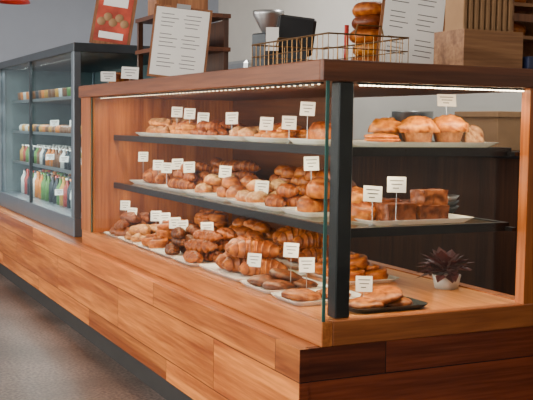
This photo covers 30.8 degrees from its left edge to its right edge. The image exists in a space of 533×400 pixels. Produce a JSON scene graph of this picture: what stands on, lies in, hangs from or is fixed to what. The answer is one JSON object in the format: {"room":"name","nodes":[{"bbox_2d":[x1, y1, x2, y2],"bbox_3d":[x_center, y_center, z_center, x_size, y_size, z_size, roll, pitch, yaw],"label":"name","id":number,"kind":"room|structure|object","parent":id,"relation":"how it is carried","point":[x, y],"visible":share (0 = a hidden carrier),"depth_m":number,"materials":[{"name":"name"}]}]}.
{"room":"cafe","nodes":[
{"label":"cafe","id":0,"kind":"room"},
{"bbox_2d":[0,274,165,399],"bbox_3d":[-1.406,0.969,4.898,8.400,0.050,14.000,-1,5,-26],"label":"floor","id":1,"kind":"structure","parent":0,"point":[42,357],"depth_m":5.41,"materials":[{"name":"concrete"}]},
{"bbox_2d":[0,206,532,399],"bbox_3d":[-0.769,0.537,6.619,1.236,0.561,6.603,-1,5,-26],"label":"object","id":2,"kind":"structure","parent":1,"relation":"on","point":[182,343],"depth_m":4.05,"materials":[{"name":"brown wood"}]},
{"bbox_2d":[0,42,155,236],"bbox_3d":[-1.470,-0.512,7.920,0.922,1.309,2.700,-1,5,-26],"label":"refrigerated display case","id":3,"kind":"object","parent":2,"relation":"on","point":[73,65],"visible":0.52,"depth_m":8.22,"materials":[{"name":"grey metal"}]},
{"bbox_2d":[19,124,70,132],"bbox_3d":[-1.572,-0.573,7.831,0.390,0.065,2.347,-1,5,-26],"label":"jars","id":4,"kind":"object","parent":3,"relation":"on","point":[23,127],"visible":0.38,"depth_m":7.83,"materials":[{"name":"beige glass"}]},
{"bbox_2d":[20,144,70,169],"bbox_3d":[-1.592,-0.350,7.885,0.344,0.150,2.382,-1,5,-26],"label":"bottles","id":5,"kind":"object","parent":3,"relation":"on","point":[39,152],"visible":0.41,"depth_m":8.04,"materials":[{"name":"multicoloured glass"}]},
{"bbox_2d":[21,168,70,207],"bbox_3d":[-1.583,-0.094,7.878,0.352,0.220,2.330,-1,5,-26],"label":"bottles","id":6,"kind":"object","parent":3,"relation":"on","point":[45,182],"visible":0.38,"depth_m":7.97,"materials":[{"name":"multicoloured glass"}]},
{"bbox_2d":[23,99,70,103],"bbox_3d":[-1.438,-0.810,7.910,0.740,0.012,2.500,-1,5,-26],"label":"shelf","id":7,"kind":"object","parent":3,"relation":"attached to","point":[52,101],"depth_m":8.10,"materials":[{"name":"grey metal"}]},
{"bbox_2d":[18,85,85,99],"bbox_3d":[-1.590,-0.854,7.855,0.372,0.080,2.430,-1,5,-26],"label":"cups","id":8,"kind":"object","parent":3,"relation":"on","point":[60,92],"visible":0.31,"depth_m":7.87,"materials":[{"name":"multicoloured metal"}]},
{"bbox_2d":[89,0,136,44],"bbox_3d":[-1.052,-1.293,6.716,0.341,0.490,0.090,1,4,-2],"label":"poster","id":9,"kind":"object","parent":3,"relation":"on","point":[113,20],"visible":0.99,"depth_m":6.70,"materials":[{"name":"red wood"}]},
{"bbox_2d":[79,59,532,346],"bbox_3d":[0.004,-0.115,5.033,1.140,1.006,3.202,-1,5,-26],"label":"display case","id":10,"kind":"object","parent":2,"relation":"on","point":[111,113],"visible":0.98,"depth_m":3.93,"materials":[{"name":"brown wood"}]},
{"bbox_2d":[101,71,115,82],"bbox_3d":[-0.957,-0.738,5.864,0.090,0.080,0.027,0,5,-11],"label":"price card","id":11,"kind":"object","parent":10,"relation":"on","point":[105,76],"visible":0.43,"depth_m":5.86,"materials":[{"name":"paper"}]},
{"bbox_2d":[104,231,123,238],"bbox_3d":[-0.774,0.211,5.966,0.420,0.020,0.270,-1,5,-26],"label":"serving tray","id":12,"kind":"object","parent":10,"relation":"on","point":[106,232],"visible":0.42,"depth_m":5.84,"materials":[{"name":"white ceramic"}]},
{"bbox_2d":[109,212,158,235],"bbox_3d":[-0.771,0.144,5.954,0.357,0.144,0.264,-1,5,-26],"label":"pile","id":13,"kind":"object","parent":12,"relation":"on","point":[128,219],"visible":0.5,"depth_m":5.91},
{"bbox_2d":[118,237,136,244],"bbox_3d":[-0.643,0.234,5.697,0.420,0.020,0.270,-1,5,-26],"label":"serving tray","id":14,"kind":"object","parent":10,"relation":"on","point":[120,238],"visible":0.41,"depth_m":5.63,"materials":[{"name":"white ceramic"}]},
{"bbox_2d":[124,224,157,241],"bbox_3d":[-0.636,0.188,5.688,0.360,0.102,0.256,-1,5,-26],"label":"scone","id":15,"kind":"object","parent":14,"relation":"on","point":[136,233],"visible":0.28,"depth_m":5.62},
{"bbox_2d":[121,66,138,78],"bbox_3d":[-0.790,-0.724,5.611,0.101,0.097,0.028,1,4,6],"label":"price card","id":16,"kind":"object","parent":10,"relation":"on","point":[126,72],"visible":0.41,"depth_m":5.61,"materials":[{"name":"paper"}]},
{"bbox_2d":[130,180,156,186],"bbox_3d":[-0.613,-0.102,5.918,0.340,0.020,0.470,-1,5,-26],"label":"serving tray","id":17,"kind":"object","parent":10,"relation":"on","point":[141,182],"visible":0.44,"depth_m":5.89,"materials":[{"name":"white ceramic"}]},
{"bbox_2d":[142,168,175,183],"bbox_3d":[-0.621,-0.150,5.934,0.274,0.098,0.381,-1,5,-26],"label":"croissants","id":18,"kind":"object","parent":17,"relation":"on","point":[149,176],"visible":0.48,"depth_m":5.87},
{"bbox_2d":[161,163,171,183],"bbox_3d":[-0.584,-0.146,5.672,0.064,0.145,0.027,2,5,19],"label":"price card","id":19,"kind":"object","parent":17,"relation":"on","point":[166,167],"visible":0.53,"depth_m":5.67,"materials":[{"name":"paper"}]},
{"bbox_2d":[133,242,160,250],"bbox_3d":[-0.512,0.257,5.428,0.420,0.020,0.280,-1,5,-26],"label":"serving tray","id":20,"kind":"object","parent":10,"relation":"on","point":[138,244],"visible":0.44,"depth_m":5.36,"materials":[{"name":"white ceramic"}]},
{"bbox_2d":[140,219,193,247],"bbox_3d":[-0.515,0.184,5.422,0.358,0.154,0.240,-1,5,-23],"label":"rolls","id":21,"kind":"object","parent":20,"relation":"on","point":[163,237],"visible":0.41,"depth_m":5.34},
{"bbox_2d":[135,132,160,135],"bbox_3d":[-0.595,-0.400,5.912,0.320,0.020,0.410,-1,5,-26],"label":"serving tray","id":22,"kind":"object","parent":10,"relation":"on","point":[138,133],"visible":0.38,"depth_m":5.83,"materials":[{"name":"white ceramic"}]},
{"bbox_2d":[146,118,186,132],"bbox_3d":[-0.578,-0.447,5.903,0.258,0.104,0.361,-1,5,-26],"label":"scone","id":23,"kind":"object","parent":22,"relation":"on","point":[158,125],"visible":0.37,"depth_m":5.82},
{"bbox_2d":[151,248,183,258],"bbox_3d":[-0.382,0.280,5.159,0.420,0.020,0.290,-1,5,-26],"label":"serving tray","id":24,"kind":"object","parent":10,"relation":"on","point":[161,251],"visible":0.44,"depth_m":5.11,"materials":[{"name":"white ceramic"}]},
{"bbox_2d":[164,224,218,254],"bbox_3d":[-0.391,0.206,5.149,0.326,0.152,0.175,-1,5,-26],"label":"buns","id":25,"kind":"object","parent":24,"relation":"on","point":[178,234],"visible":0.46,"depth_m":5.08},
{"bbox_2d":[158,133,187,137],"bbox_3d":[-0.412,-0.368,5.535,0.320,0.020,0.410,-1,5,-26],"label":"serving tray","id":26,"kind":"object","parent":10,"relation":"on","point":[161,134],"visible":0.38,"depth_m":5.43,"materials":[{"name":"white ceramic"}]},
{"bbox_2d":[169,121,196,133],"bbox_3d":[-0.412,-0.408,5.527,0.237,0.088,0.336,-1,5,-26],"label":"pastry","id":27,"kind":"object","parent":26,"relation":"on","point":[185,127],"visible":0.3,"depth_m":5.45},
{"bbox_2d":[171,107,182,116],"bbox_3d":[-0.513,-0.448,5.558,0.064,0.173,0.027,2,5,19],"label":"price card","id":28,"kind":"object","parent":27,"relation":"on","point":[176,111],"visible":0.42,"depth_m":5.55,"materials":[{"name":"paper"}]},
{"bbox_2d":[184,108,195,122],"bbox_3d":[-0.426,-0.428,5.378,0.064,0.163,0.027,2,5,19],"label":"price card","id":29,"kind":"object","parent":27,"relation":"on","point":[189,113],"visible":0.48,"depth_m":5.37,"materials":[{"name":"paper"}]},
{"bbox_2d":[155,184,191,192],"bbox_3d":[-0.404,-0.066,5.487,0.360,0.020,0.450,-1,5,-26],"label":"serving tray","id":30,"kind":"object","parent":10,"relation":"on","point":[161,186],"visible":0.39,"depth_m":5.39,"materials":[{"name":"white ceramic"}]},
{"bbox_2d":[167,162,212,189],"bbox_3d":[-0.407,-0.140,5.477,0.258,0.153,0.333,-1,5,-26],"label":"croissants","id":31,"kind":"object","parent":30,"relation":"on","point":[181,180],"visible":0.6,"depth_m":5.43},
{"bbox_2d":[184,162,194,172],"bbox_3d":[-0.427,-0.129,5.348,0.064,0.166,0.028,0,4,-4],"label":"price card","id":32,"kind":"object","parent":31,"relation":"on","point":[189,167],"visible":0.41,"depth_m":5.34,"materials":[{"name":"paper"}]},
{"bbox_2d":[147,4,212,76],"bbox_3d":[-0.449,-0.812,5.014,0.336,0.407,0.066,1,4,-3],"label":"clipboard","id":33,"kind":"object","parent":10,"relation":"on","point":[180,35],"visible":0.98,"depth_m":5.01,"materials":[{"name":"paper"}]},
{"bbox_2d":[135,13,230,79],"bbox_3d":[-0.532,-0.925,6.055,0.400,0.435,0.620,-1,5,-26],"label":"display rack","id":34,"kind":"object","parent":10,"relation":"on","point":[217,59],"visible":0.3,"depth_m":6.00,"materials":[{"name":"brown wood"}]},
{"bbox_2d":[148,0,207,15],"bbox_3d":[-0.554,-1.242,6.017,0.312,0.200,0.412,0,5,-14],"label":"bin","id":35,"kind":"object","parent":34,"relation":"on","point":[198,4],"visible":0.22,"depth_m":5.84,"materials":[{"name":"brown wood"}]},
{"bbox_2d":[182,189,200,195],"bbox_3d":[-0.251,-0.040,5.173,0.360,0.020,0.250,-1,5,-26],"label":"serving tray","id":36,"kind":"object","parent":10,"relation":"on","point":[191,192],"visible":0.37,"depth_m":5.11,"materials":[{"name":"white ceramic"}]},
{"bbox_2d":[195,173,236,192],"bbox_3d":[-0.249,-0.093,5.173,0.270,0.112,0.143,0,5,-15],"label":"buns","id":37,"kind":"object","parent":36,"relation":"on","point":[212,181],"visible":0.53,"depth_m":5.12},
{"bbox_2d":[171,256,214,266],"bbox_3d":[-0.247,0.303,4.881,0.420,0.020,0.270,-1,5,-26],"label":"serving tray","id":38,"kind":"object","parent":10,"relation":"on","point":[180,259],"visible":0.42,"depth_m":4.81,"materials":[{"name":"white ceramic"}]},
{"bbox_2d":[183,227,237,262],"bbox_3d":[-0.251,0.223,4.872,0.365,0.166,0.240,-1,5,-26],"label":"pile","id":39,"kind":"object","parent":38,"relation":"on","point":[206,245],"visible":0.7,"depth_m":4.81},
{"bbox_2d":[183,134,216,138],"bbox_3d":[-0.238,-0.338,5.177,0.320,0.020,0.390,-1,5,-26],"label":"serving tray","id":40,"kind":"object","parent":10,"relation":"on","point":[186,135],"visible":0.44,"depth_m":5.05,"materials":[{"name":"white ceramic"}]},
{"bbox_2d":[191,120,241,134],"bbox_3d":[-0.240,-0.382,5.170,0.269,0.094,0.354,-1,5,-26],"label":"croissants","id":41,"kind":"object","parent":40,"relation":"on","point":[216,127],"visible":0.63,"depth_m":5.08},
{"bbox_2d":[199,193,228,201],"bbox_3d":[-0.125,-0.016,4.891,0.360,0.020,0.330,-1,5,-26],"label":"serving tray","id":42,"kind":"object","parent":10,"relation":"on","point":[213,196],"visible":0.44,"depth_m":4.87,"materials":[{"name":"white ceramic"}]},
{"bbox_2d":[216,175,258,197],"bbox_3d":[-0.120,-0.069,4.881,0.236,0.114,0.243,-2,5,-31],"label":"buns","id":43,"kind":"object","parent":42,"relation":"on","point":[231,185],"visible":0.47,"depth_m":4.84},
{"bbox_2d":[219,165,231,177],"bbox_3d":[-0.209,-0.091,4.899,0.063,0.166,0.028,3,5,26],"label":"price card","id":44,"kind":"object","parent":43,"relation":"on","point":[224,171],"visible":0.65,"depth_m":4.89,"materials":[{"name":"paper"}]},
{"bbox_2d":[213,135,247,140],"bbox_3d":[-0.072,-0.309,4.836,0.300,0.020,0.350,-1,5,-26],"label":"serving tray","id":45,"kind":"object","parent":10,"relation":"on","point":[220,137],"visible":0.44,"depth_m":4.74,"materials":[{"name":"white ceramic"}]},
{"bbox_2d":[229,126,259,136],"bbox_3d":[-0.070,-0.337,4.827,0.208,0.065,0.246,-1,5,-26],"label":"buns","id":46,"kind":"object","parent":45,"relation":"on","point":[238,130],"visible":0.38,"depth_m":4.74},
{"bbox_2d":[226,112,237,129],"bbox_3d":[-0.174,-0.372,4.859,0.063,0.139,0.028,1,4,2],"label":"price card","id":47,"kind":"object","parent":46,"relation":"on","point":[231,117],"visible":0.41,"depth_m":4.86,"materials":[{"name":"paper"}]},
{"bbox_2d":[225,198,263,206],"bbox_3d":[0.014,0.009,4.604,0.360,0.020,0.290,-1,5,-26],"label":"serving tray","id":48,"kind":"object","parent":10,"relation":"on","point":[232,200],"visible":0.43,"depth_m":4.51,"materials":[{"name":"white ceramic"}]},
{"bbox_2d":[235,178,286,202],"bbox_3d":[0.013,-0.044,4.591,0.292,0.114,0.269,-1,5,-26],"label":"buns","id":49,"kind":"object","parent":48,"relation":"on","point":[250,195],"visible":0.42,"depth_m":4.55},
{"bbox_2d":[255,180,268,193],"bbox_3d":[-0.022,-0.034,4.516,0.064,0.116,0.027,3,5,21],"label":"price card","id":50,"kind":"object","parent":49,"relation":"on","point":[263,186],"visible":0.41,"depth_m":4.51,"materials":[{"name":"paper"}]},
{"bbox_2d":[199,263,305,281],"bbox_3d":[-0.072,0.334,4.522,0.360,0.020,0.490,-1,5,-26],"label":"serving tray","id":51,"kind":"object","parent":10,"relation":"on","point":[212,267],"visible":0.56,"depth_m":4.48,"materials":[{"name":"white ceramic"}]},
{"bbox_2d":[215,236,287,275],"bbox_3d":[-0.080,0.255,4.513,0.254,0.166,0.400,-1,5,-26],"label":"croissants","id":52,"kind":"object","parent":51,"relation":"on","point":[234,259],"visible":0.88,"depth_m":4.42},
{"bbox_2d":[247,253,261,266],"bbox_3d":[-0.056,0.298,4.371,0.064,0.116,0.028,3,5,24],"label":"price card","id":53,"kind":"object","parent":52,"relation":"on","point":[254,259],"visible":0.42,"depth_m":4.37,"materials":[{"name":"paper"}]},
{"bbox_2d":[252,9,283,66],"bbox_3d":[0.021,-0.826,5.205,0.170,0.385,0.209,-3,6,-40],"label":"coffee grinder","id":54,"kind":"object","parent":10,"relation":"on","point":[264,18],"visible":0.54,"depth_m":5.16,"materials":[{"name":"silver metal"}]},
{"bbox_2d":[243,137,292,142],"bbox_3d":[0.089,-0.281,4.504,0.300,0.020,0.370,-1,5,-26],"label":"serving tray","id":55,"kind":"object","parent":10,"relation":"on","point":[259,139],"visible":0.52,"depth_m":4.36,"materials":[{"name":"white ceramic"}]},
{"bbox_2d":[254,123,307,137],"bbox_3d":[0.089,-0.318,4.501,0.238,0.081,0.336,-1,5,-26],"label":"pastries","id":56,"kind":"object","parent":55,"relation":"on","point":[277,132],"visible":0.52,"depth_m":4.40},
{"bbox_2d":[259,117,273,131],"bbox_3d":[0.000,-0.329,4.501,0.063,0.114,0.028,3,5,26],"label":"price card","id":57,"kind":"object","parent":56,"relation":"on","point":[266,123],"visible":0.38,"depth_m":4.50,"materials":[{"name":"paper"}]},
{"bbox_2d":[251,203,284,210],"bbox_3d":[0.132,0.029,4.362,0.360,0.020,0.250,-1,5,-26],"label":"serving tray","id":58,"kind":"object","parent":10,"relation":"on","point":[258,205],"visible":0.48,"depth_m":4.26,"materials":[{"name":"white ceramic"}]},
{"bbox_2d":[264,183,306,206],"bbox_3d":[0.122,-0.022,4.344,0.265,0.109,0.184,-2,5,-30],"label":"croissants","id":59,"kind":"object","parent":58,"relation":"on","point":[287,195],"visible":0.56,"depth_m":4.29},
{"bbox_2d":[240,277,327,293],"bbox_3d":[0.079,0.365,4.141,0.320,0.020,0.300,-1,5,-26],"label":"serving tray","id":60,"kind":"object","parent":10,"relation":"on","point":[259,288],"visible":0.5,"depth_m":4.09,"materials":[{"name":"white ceramic"}]},
{"bbox_2d":[247,268,317,289],"bbox_3d":[0.068,0.331,4.144,0.257,0.075,0.280,-1,5,-26],"label":"cookies","id":61,"kind":"object","parent":60,"relation":"on","point":[277,279],"visible":0.97,"depth_m":4.08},
{"bbox_2d":[283,242,298,282],"bbox_3d":[0.102,0.281,4.045,0.064,0.205,0.027,3,5,22],"label":"price card","id":62,"kind":"object","parent":61,"relation":"on","point":[290,249],"visible":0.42,"depth_m":4.04,"materials":[{"name":"paper"}]},
{"bbox_2d":[275,258,298,268],"bbox_3d":[0.179,0.304,4.943,0.360,0.020,0.550,-1,5,-26],"label":"serving tray","id":63,"kind":"object","parent":10,"relation":"on","point":[294,265],"visible":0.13,"depth_m":4.82,"materials":[{"name":"white ceramic"}]},
{"bbox_2d":[272,226,328,263],"bbox_3d":[0.182,0.220,4.945,0.272,0.176,0.511,-1,5,-26],"label":"croissants","id":64,"kind":"object","parent":63,"relation":"on","point":[310,242],"visible":0.6,"depth_m":4.80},
{"bbox_2d":[282,116,296,142],"bbox_3d":[0.100,-0.314,4.295,0.064,0.118,0.027,2,5,17],"label":"price card","id":65,"kind":"object","parent":10,"relation":"on","point":[288,122],"visible":1,"depth_m":4.29,"materials":[{"name":"paper"}]},
{"bbox_2d":[266,14,316,62],"bbox_3d":[0.108,-0.682,4.216,0.218,0.255,0.110,1,4,3],"label":"cash register","id":66,"kind":"object","parent":10,"relation":"on","point":[288,26],"visible":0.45,"depth_m":4.22,"materials":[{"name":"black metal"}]},
{"bbox_2d":[280,207,328,216],"bbox_3d":[0.236,0.049,4.124,0.300,0.020,0.270,-1,5,-26],"label":"serving tray","id":67,"kind":"object","parent":10,"relation":"on","point":[291,210],"visible":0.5,"depth_m":4.00,"materials":[{"name":"white ceramic"}]},
{"bbox_2d":[297,177,329,212],"bbox_3d":[0.229,-0.023,4.117,0.256,0.151,0.226,-1,5,-26],"label":"bread loaves","id":68,"kind":"object","parent":67,"relation":"on","point":[313,202],"visible":0.52,"depth_m":4.03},
{"bbox_2d":[304,156,318,179],"bbox_3d":[0.188,-0.062,4.080,0.064,0.246,0.028,1,4,-3],"label":"price card","id":69,"kind":"object","parent":68,"relation":"on","point":[311,163],"visible":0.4,"depth_m":4.07,"materials":[{"name":"paper"}]},
{"bbox_2d":[271,288,360,305],"bbox_3d":[0.210,0.388,3.872,0.340,0.020,0.250,-1,5,-26],"label":"serving tray","id":70,"kind":"object","parent":10,"relation":"on","point":[276,294],"visible":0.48,"depth_m":3.79,"materials":[{"name":"white ceramic"}]},
{"bbox_2d":[299,257,314,287],"bbox_3d":[0.162,0.312,3.921,0.064,0.162,0.028,1,4,1],"label":"price card","id":71,"kind":"object","parent":70,"relation":"on","point":[306,265],"visible":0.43,"depth_m":3.92,"materials":[{"name":"paper"}]},
{"bbox_2d":[281,288,350,301],"bbox_3d":[0.196,0.372,3.872,0.299,0.042,0.167,-1,5,-26],"label":"cookies","id":72,"kind":"object","parent":70,"relation":"on","point":[302,294],"visible":0.56,"depth_m":3.80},
{"bbox_2d":[288,138,364,143],"bbox_3d":[0.259,-0.255,4.199,0.260,0.020,0.290,-1,5,-26],"label":"serving tray","id":73,"kind":"object","parent":10,"relation":"on","point":[294,140],"visible":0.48,"depth_m":4.10,"materials":[{"name":"white ceramic"}]},
{"bbox_2d":[300,102,315,143],"bbox_3d":[0.175,-0.331,4.140,0.063,0.179,0.028,3,5,23],"label":"price card","id":74,"kind":"object","parent":73,"relation":"on","point":[307,109],"visible":0.88,"depth_m":4.13,"materials":[{"name":"paper"}]},
{"bbox_2d":[307,121,330,139],"bbox_3d":[0.251,-0.298,4.201,0.124,0.090,0.236,-1,5,-26],"label":"bread loaves","id":75,"kind":"object","parent":73,"relation":"on","point":[316,130],"visible":0.41,"depth_m":4.14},
{"bbox_2d":[252,24,408,65],"bbox_3d":[0.233,-0.591,3.801,0.347,0.135,0.647,-1,5,-26],"label":"wire basket","id":76,"kind":"object","parent":10,"relation":"on","point":[328,33],"visible":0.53,"depth_m":3.66,"materials":[{"name":"brown metal"}]},
{"bbox_2d":[349,1,381,60],"bbox_3d":[0.454,-0.703,4.167,0.201,0.287,0.202,-1,5,-26],"label":"stack","id":77,"kind":"object","parent":76,"relation":"in","point":[365,13],"visible":0.42,"depth_m":4.09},
{"bbox_2d":[344,25,348,59],"bbox_3d":[0.451,-0.646,4.168,0.179,0.200,0.185,3,5,31],"label":"stand","id":78,"kind":"object","parent":10,"relation":"on","point":[346,27],"visible":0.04,"depth_m":4.13,"materials":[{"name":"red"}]},
{"bbox_2d":[307,272,398,284],"bbox_3d":[0.383,0.347,4.432,0.310,0.020,0.400,-1,5,-26],"label":"serving tray","id":79,"kind":"object","parent":10,"relation":"on","point":[391,278],"visible":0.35,"depth_m":4.31,"materials":[{"name":"white ceramic"}]},
{"bbox_2d":[314,252,388,281],"bbox_3d":[0.375,0.294,4.426,0.253,0.114,0.373,-1,5,-26],"label":"rolls","id":80,"kind":"object","parent":79,"relation":"on","point":[360,265],"visible":0.55,"depth_m":4.33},
{"bbox_2d":[349,296,427,313],"bbox_3d":[0.440,0.403,3.718,0.340,0.020,0.190,-1,5,-26],"label":"serving tray","id":81,"kind":"object","parent":10,"relation":"on","point":[417,304],"visible":0.51,"depth_m":3.64,"materials":[{"name":"grey metal"}]},
{"bbox_2d":[349,285,412,308],"bbox_3d":[0.433,0.370,3.709,0.284,0.074,0.167,-1,5,-26],"label":"cookies","id":82,"kind":"object","parent":81,"relation":"on","point":[382,296],"visible":0.91,"depth_m":3.67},
{"bbox_2d":[356,276,372,295],"bbox_3d":[0.372,0.352,3.703,0.064,0.124,0.028,2,5,9],"label":"price card","id":83,"kind":"object","parent":82,"relation":"on","point":[363,283],"visible":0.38,"depth_m":3.70,"materials":[{"name":"paper"}]},
{"bbox_2d":[375,0,444,63],"bbox_3d":[0.594,-0.714,3.932,0.321,0.420,0.130,1,4,-3],"label":"clipboard","id":84,"kind":"object","parent":10,"relation":"on","point":[418,20],"visible":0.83,"depth_m":3.92,"materials":[{"name":"paper"}]},
{"bbox_2d":[352,213,473,225],"bbox_3d":[0.559,0.075,3.848,0.500,0.020,0.260,-1,5,-26],"label":"serving tray","id":85,"kind":"object","parent":10,"relation":"on","point":[452,218],"visible":0.53,"depth_m":3.74,"materials":[{"name":"white ceramic"}]},
{"bbox_2d":[351,186,375,220],"bbox_3d":[0.366,0.013,3.787,0.133,0.130,0.142,-1,5,-26],"label":"buns","id":86,"kind":"object","parent":85,"relation":"on","point":[360,209],"visible":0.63,"depth_m":3.74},
{"bbox_2d":[363,185,381,225],"bbox_3d":[0.401,0.021,3.667,0.072,0.152,0.028,1,4,5],"label":"price card","id":87,"kind":"object","parent":85,"relation":"on","point":[372,194],"visible":1,"depth_m":3.66,"materials":[{"name":"paper"}]},
{"bbox_2d":[387,177,405,225],"bbox_3d":[0.493,0.004,3.682,0.074,0.185,0.027,0,5,-10],"label":"price card","id":88,"kind":"object","parent":85,"relation":"on","point":[396,185],"visible":1,"depth_m":3.68,"materials":[{"name":"paper"}]},
{"bbox_2d":[371,189,448,220],"bbox_3d":[0.548,0.016,3.836,0.306,0.123,0.198,-1,5,-26],"label":"slices","id":89,"kind":"object","parent":85,"relation":"on","point":[423,203],"visible":0.76,"depth_m":3.78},
{"bbox_2d":[353,140,498,146],"bbox_3d":[0.622,-0.223,3.865,0.600,0.020,0.260,-1,5,-26],"label":"serving tray","id":90,"kind":"object","parent":10,"relation":"on","point":[355,142],"visible":0.73,"depth_m":3.74,"materials":[{"name":"white ceramic"}]},
{"bbox_2d":[364,133,399,141],"bbox_3d":[0.452,-0.237,3.757,0.146,0.043,0.165,-1,5,-26],"label":"flatbread","id":91,"kind":"object","parent":90,"relation":"on","point":[378,137],"visible":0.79,"depth_m":3.71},
{"bbox_2d":[368,114,468,141],"bbox_3d":[0.612,-0.285,3.892,0.365,0.123,0.302,-1,5,-26],"label":"muffins","id":92,"kind":"object","parent":90,"relation":"on","point":[444,128],"visible":0.89,"depth_m":3.81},
{"bbox_2d":[437,94,455,114],"bbox_3d":[0.739,-0.328,3.985,0.081,0.213,0.027,0,5,-11],"label":"price card","id":93,"kind":"object","parent":90,"relation":"on","point":[446,100],"visible":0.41,"depth_m":3.98,"materials":[{"name":"paper"}]},
{"bbox_2d":[461,125,483,141],"bbox_3d":[0.828,-0.267,3.962,0.097,0.081,0.095,-1,5,-26],"label":"pastry","id":94,"kind":"object","parent":90,"relation":"on","point":[475,134],"visible":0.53,"depth_m":3.93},
{"bbox_2d":[415,247,473,289],"bbox_3d":[0.745,0.296,4.178,0.200,0.172,0.268,-1,5,-26],"label":"plant","id":95,"kind":"object","parent":10,"relation":"on","point":[445,278],"visible":1,"depth_m":4.14,"materials":[{"name":"purple plant"}]},
{"bbox_2d":[447,194,458,213],"bbox_3d":[0.728,0.024,4.093,0.170,0.089,0.170,-1,5,-26],"label":"bowls","id":96,"kind":"object","parent":10,"relation":"on","point":[452,201],"visible":0.17,"depth_m":4.04,"materials":[{"name":"ceramic"}]},
{"bbox_2d":[433,28,522,67],"bbox_3d":[0.820,-0.579,3.758,0.280,0.140,0.190,-1,5,-26],"label":"wooden crate","id":97,"kind":"object","parent":10,"relation":"on","point":[465,47],"visible":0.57,"depth_m":3.68,"materials":[{"name":"brown wood"}]},
{"bbox_2d":[445,0,512,31],"bbox_3d":[0.821,-0.680,3.756,0.234,0.317,0.120,-1,5,-26],"label":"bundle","id":98,"kind":"object","parent":97,"relation":"in","point":[496,15],"visible":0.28,"depth_m":3.70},
{"bbox_2d":[512,0,532,56],"bbox_3d":[0.980,-0.710,4.053,0.190,0.360,0.340,-1,5,-26],"label":"rack","id":99,"kind":"object","parent":10,"relation":"on","point":[522,13],"visible":0.23,"depth_m":3.99,"materials":[{"name":"brown wood"}]},
{"bbox_2d":[513,0,525,35],"bbox_3d":[0.994,-0.772,4.021,0.123,0.198,0.203,-1,5,-26],"label":"bread loaf","id":100,"kind":"object","parent":99,"relation":"in","point":[518,27],"visible":0.09,"depth_m":3.94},
{"bbox_2d":[522,56,532,68],"bbox_3d":[1.064,-0.536,3.830,0.180,0.050,0.120,-1,5,-26],"label":"gift box","id":101,"kind":"object","parent":10,"relation":"on","point":[527,62],"visible":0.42,"depth_m":3.75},
{"bbox_3d":[-0.344,0.213,6.019,0.340,0.020,0.550,-1,5,-26],"label":"serving tray","id":102,"kind":"object","parent":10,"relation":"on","visible":0},
{"bbox_2d":[191,209,230,227],"bbox_3d":[-0.347,0.137,6.016,0.275,0.160,0.481,-1,5,-26],"label":"rolls","id":103,"kind":"object","parent":102,"relation":"on","point":[219,219],"visible":0.41,"depth_m":5.89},
{"bbox_3d":[-0.082,0.259,5.481,0.340,0.020,0.550,-1,5,-26],"label":"serving tray","id":104,"kind":"object","parent":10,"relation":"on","visible":0},
{"bbox_2d":[228,217,275,241],"bbox_3d":[-0.077,0.184,5.470,0.226,0.158,0.488,-1,5,-26],"label":"buns","id":105,"kind":"object","parent":104,"relation":"on","point":[244,227],"visible":0.56,"depth_m":5.37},
{"bbox_3d":[-0.198,-0.091,5.841,0.260,0.020,0.850,-1,5,-26],"label":"serving tray","id":106,"kind":"object","parent":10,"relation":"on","visible":0},
{"bbox_2d":[210,157,267,180],"bbox_3d":[-0.201,-0.169,5.834,0.199,0.163,0.765,-1,5,-26],"label":"croissants","id":107,"kind":"object","parent":106,"relation":"on","point":[240,169],"visible":0.38,"depth_m":5.64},
{"bbox_3d":[0.216,-0.019,4.989,0.300,0.020,0.950,-1,5,-26],"label":"serving tray","id":108,"kind":"object","parent":10,"relation":"on","visible":0},
{"bbox_2d":[269,164,356,187],"bbox_3d":[0.214,-0.096,4.981,0.224,0.162,0.819,-1,5,-24],"label":"buns","id":109,"kind":"object","parent":108,"relation":"on","point":[293,175],"visible":0.23,"depth_m":5.03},
{"bbox_2d":[350,156,519,295],"bbox_3d":[1.426,0.240,7.048,0.600,1.150,9.500,-1,5,-26],"label":"panel","id":110,"kind":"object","parent":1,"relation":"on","point":[486,187],"depth_m":6.57,"materials":[{"name":"brown wood"}]},
{"bbox_2d":[228,60,251,68],"bbox_3d":[-0.302,-1.024,10.060,1.056,0.775,1.302,-1,5,-26],"label":"espresso machine","id":111,"kind":"object","parent":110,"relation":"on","point":[242,63],"visible":0.02,"depth_m":9.47,"materials":[{"name":"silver metal"}]},
{"bbox_2d":[388,111,433,140],"bbox_3d":[1.134,-0.557,7.564,0.330,0.270,0.330,2,5,19],"label":"stock pot","id":112,"kind":"object","parent":110,"relation":"on","point":[397,115],"visible":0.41,"depth_m":7.43,"materials":[{"name":"metal"}]},
{"bbox_2d":[454,111,520,150],"bbox_3d":[1.577,-0.474,6.643,0.370,0.260,0.470,-1,5,-26],"label":"cardboard box","id":113,"kind":"object","parent":110,"relation":"on","point":[503,127],"visible":0.7,"depth_m":6.42,"materials":[{"name":"cardboard"}]},
{"bbox_2d":[0,0,218,61],"bbox_3d":[-4.408,-1.237,11.114,8.500,3.300,0.100,-1,5,-26],"label":"wall","id":114,"kind":"structure","parent":0,"point":[39,25],"depth_m":11.83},
{"bbox_2d":[218,0,521,140],"bbox_3d":[2.443,-0.791,6.619,0.100,3.300,14.000,-1,5,-26],"label":"wall","id":115,"kind":"structure","parent":0,"point":[330,15],"depth_m":9.95,"materials":[{"name":"paint"}]},
{"bbox_3d":[-1.359,-2.371,4.639,8.400,0.050,14.000,-1,5,-26],"label":"ceiling","id":116,"kind":"structure","parent":0,"visible":0},
{"bbox_2d":[0,0,29,4],"bbox_3d":[-2.525,-2.361,9.648,0.340,0.780,0.340,-1,5,-26],"label":"pendant lamp","id":117,"kind":"object","parent":116,"relation":"hanging from","point":[13,2],"visible":1,"depth_m":9.80,"materials":[{"name":"red metal"}]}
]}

